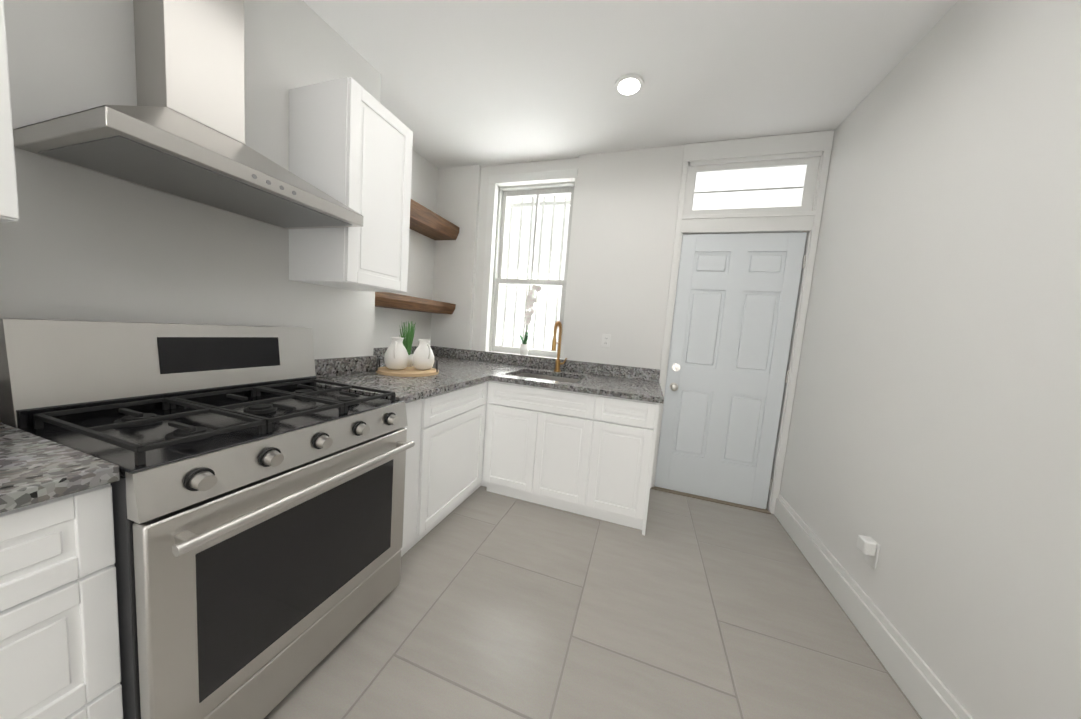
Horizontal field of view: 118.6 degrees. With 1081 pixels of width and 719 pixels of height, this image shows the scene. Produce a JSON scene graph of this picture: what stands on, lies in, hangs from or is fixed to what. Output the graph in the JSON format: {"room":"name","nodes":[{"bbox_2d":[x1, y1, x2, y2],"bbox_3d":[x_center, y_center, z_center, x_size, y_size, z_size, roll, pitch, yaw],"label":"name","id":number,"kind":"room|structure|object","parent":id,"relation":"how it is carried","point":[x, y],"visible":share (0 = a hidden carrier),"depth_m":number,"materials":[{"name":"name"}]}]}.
{"room":"kitchen","nodes":[
{"label":"kitchen","id":0,"kind":"room"},
{"bbox_2d":[0,0,437,358],"bbox_3d":[-2.180,-0.379,-0.226,0.965,3.000,7.400,6,6,18],"label":"wall","id":1,"kind":"structure","parent":0,"point":[78,243],"depth_m":1.15,"materials":[{"name":"white paint"}]},
{"bbox_2d":[0,0,18,222],"bbox_3d":[-1.339,-0.743,0.536,0.374,0.874,0.388,6,6,18],"label":"wall cabinet","id":2,"kind":"object","parent":1,"relation":"attached to","point":[9,210],"visible":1,"depth_m":0.68,"materials":[{"name":"white paint"}]},
{"bbox_2d":[13,0,362,228],"bbox_3d":[-1.071,-1.054,1.096,0.478,0.960,0.705,6,6,18],"label":"range hood","id":3,"kind":"object","parent":1,"relation":"attached to","point":[178,130],"visible":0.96,"depth_m":1.04,"materials":[{"name":"silver metal"}]},
{"bbox_2d":[289,77,412,292],"bbox_3d":[-0.967,-0.820,1.668,0.374,0.874,0.395,6,6,18],"label":"wall cabinet","id":4,"kind":"object","parent":1,"relation":"attached to","point":[350,142],"visible":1,"depth_m":1.51,"materials":[{"name":"white paint"}]},
{"bbox_2d":[375,292,455,313],"bbox_3d":[-1.168,-0.481,2.725,0.279,0.105,1.152,6,6,18],"label":"shelf","id":5,"kind":"object","parent":1,"relation":"attached to","point":[394,301],"visible":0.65,"depth_m":2.65,"materials":[{"name":"brown wood"}]},
{"bbox_2d":[409,199,459,239],"bbox_3d":[-1.112,-1.215,2.657,0.279,0.120,1.152,6,6,18],"label":"shelf","id":6,"kind":"object","parent":1,"relation":"attached to","point":[424,221],"visible":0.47,"depth_m":2.85,"materials":[{"name":"brown wood"}]},
{"bbox_2d":[430,145,684,369],"bbox_3d":[0.271,-0.494,3.032,3.600,3.000,0.320,6,6,18],"label":"wall","id":7,"kind":"structure","parent":0,"point":[624,219],"depth_m":2.76,"materials":[{"name":"white paint"}]},
{"bbox_2d":[479,169,577,358],"bbox_3d":[-0.108,-0.861,3.115,0.868,1.715,0.312,6,6,18],"label":"window","id":8,"kind":"structure","parent":7,"relation":"in","point":[506,193],"depth_m":3.11,"materials":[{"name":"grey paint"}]},
{"bbox_2d":[517,284,541,354],"bbox_3d":[-0.125,-0.379,3.065,0.282,0.676,0.097,6,6,18],"label":"orchid","id":9,"kind":"object","parent":8,"relation":"on","point":[530,302],"visible":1,"depth_m":3.03,"materials":[{"name":"white plant"}]},
{"bbox_2d":[601,334,610,347],"bbox_3d":[0.567,-0.162,2.783,0.072,0.116,0.009,6,6,18],"label":"outlet","id":10,"kind":"object","parent":7,"relation":"attached to","point":[605,343],"visible":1,"depth_m":2.78,"materials":[{"name":"white plastic"}]},
{"bbox_2d":[654,232,806,508],"bbox_3d":[1.446,0.088,2.512,0.837,2.098,0.112,6,6,18],"label":"door","id":11,"kind":"structure","parent":7,"relation":"in","point":[734,315],"depth_m":2.52,"materials":[{"name":"white paint"}]},
{"bbox_2d":[650,130,833,513],"bbox_3d":[1.483,-0.245,2.534,0.945,2.780,0.160,6,6,18],"label":"door frame","id":12,"kind":"structure","parent":7,"relation":"attached to","point":[772,184],"depth_m":2.40,"materials":[{"name":"white paint"}]},
{"bbox_2d":[264,486,921,718],"bbox_3d":[-0.906,1.317,-0.520,3.900,0.120,8.020,6,6,18],"label":"floor","id":13,"kind":"structure","parent":0,"point":[491,605],"depth_m":1.39,"materials":[{"name":"tile"}]},
{"bbox_2d":[0,483,122,718],"bbox_3d":[-1.322,0.676,0.619,0.641,0.878,0.445,6,6,18],"label":"drawers","id":14,"kind":"object","parent":13,"relation":"on","point":[59,643],"visible":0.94,"depth_m":0.64,"materials":[{"name":"white paint"}]},
{"bbox_2d":[0,318,414,718],"bbox_3d":[-1.022,0.491,1.171,0.733,1.190,0.806,6,6,18],"label":"gas range","id":15,"kind":"object","parent":13,"relation":"on","point":[258,489],"visible":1,"depth_m":0.94,"materials":[{"name":"grey metal"}]},
{"bbox_2d":[401,381,487,556],"bbox_3d":[-0.833,0.576,2.105,0.641,0.878,1.063,6,6,18],"label":"base cabinet","id":16,"kind":"object","parent":13,"relation":"on","point":[444,458],"visible":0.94,"depth_m":1.87,"materials":[{"name":"white paint"}]},
{"bbox_2d":[0,346,663,512],"bbox_3d":[-0.546,0.230,1.634,2.262,0.335,2.924,6,6,18],"label":"countertop","id":17,"kind":"structure","parent":16,"relation":"on","point":[34,469],"depth_m":1.86,"materials":[{"name":"granite"},{"name":"stainless steel"},{"name":"brass"}]},
{"bbox_2d":[376,357,438,376],"bbox_3d":[-0.889,0.038,2.162,0.390,0.094,0.390,6,6,18],"label":"serving tray","id":18,"kind":"object","parent":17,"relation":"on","point":[412,371],"visible":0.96,"depth_m":2.06,"materials":[{"name":"beige wood"}]},
{"bbox_2d":[384,337,407,369],"bbox_3d":[-0.952,-0.040,2.123,0.147,0.210,0.152,6,6,18],"label":"jug","id":19,"kind":"object","parent":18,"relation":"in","point":[396,356],"visible":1,"depth_m":2.08,"materials":[{"name":"white ceramic"}]},
{"bbox_2d":[399,321,415,366],"bbox_3d":[-0.943,-0.113,2.283,0.106,0.325,0.115,6,6,18],"label":"potted plant","id":20,"kind":"object","parent":18,"relation":"in","point":[408,336],"visible":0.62,"depth_m":2.26,"materials":[{"name":"green plant"}]},
{"bbox_2d":[412,339,433,369],"bbox_3d":[-0.798,-0.034,2.207,0.154,0.204,0.144,6,6,18],"label":"vase","id":21,"kind":"object","parent":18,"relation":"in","point":[423,357],"visible":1,"depth_m":2.16,"materials":[{"name":"white ceramic"}]},
{"bbox_2d":[551,321,566,371],"bbox_3d":[0.163,-0.106,2.725,0.110,0.436,0.219,6,6,18],"label":"faucet","id":22,"kind":"object","parent":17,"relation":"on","point":[558,324],"visible":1,"depth_m":2.79,"materials":[{"name":"gold metal"}]},
{"bbox_2d":[482,380,659,535],"bbox_3d":[0.254,0.618,2.546,1.188,0.878,0.746,6,6,18],"label":"base cabinet","id":23,"kind":"object","parent":13,"relation":"on","point":[593,457],"visible":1,"depth_m":2.18,"materials":[{"name":"white paint"}]},
{"bbox_2d":[303,0,957,167],"bbox_3d":[-0.695,-1.441,-0.776,3.900,0.393,8.020,6,6,18],"label":"ceiling","id":24,"kind":"structure","parent":0,"point":[481,83],"depth_m":1.78,"materials":[{"name":"white paint"}]},
{"bbox_2d":[614,73,643,96],"bbox_3d":[0.527,-1.629,1.911,0.170,0.014,0.170,6,6,18],"label":"recessed light","id":25,"kind":"object","parent":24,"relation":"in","point":[629,85],"visible":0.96,"depth_m":1.90,"materials":[{"name":"white paint"}]},
{"bbox_2d":[780,0,1080,718],"bbox_3d":[0.894,-0.054,-1.204,0.250,3.000,8.020,6,6,18],"label":"wall","id":26,"kind":"structure","parent":0,"point":[933,449],"depth_m":1.16,"materials":[{"name":"white paint"}]},
{"bbox_2d":[857,535,879,569],"bbox_3d":[1.498,0.881,1.477,0.050,0.118,0.072,6,6,18],"label":"outlet","id":27,"kind":"object","parent":26,"relation":"attached to","point":[869,547],"visible":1,"depth_m":1.45,"materials":[{"name":"white plastic"}]},
{"bbox_2d":[774,494,972,718],"bbox_3d":[0.652,1.339,-1.052,0.020,0.170,7.380,6,6,18],"label":"baseboard","id":28,"kind":"structure","parent":26,"relation":"attached to","point":[925,691],"depth_m":1.37,"materials":[{"name":"white paint"}]},
{"label":"outside","id":29,"kind":"structure","parent":0,"visible":0},
{"bbox_2d":[499,194,569,351],"bbox_3d":[-0.024,-0.838,3.316,0.850,1.685,0.022,6,6,18],"label":"bars","id":30,"kind":"object","parent":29,"point":[529,258],"depth_m":3.32,"materials":[{"name":"grey paint"}]},
{"bbox_2d":[499,194,570,350],"bbox_3d":[1.375,-1.766,4.075,7.500,6.500,0.150,6,6,18],"label":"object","id":31,"kind":"structure","parent":29,"point":[553,275],"depth_m":4.57,"materials":[{"name":"white"}]}
]}

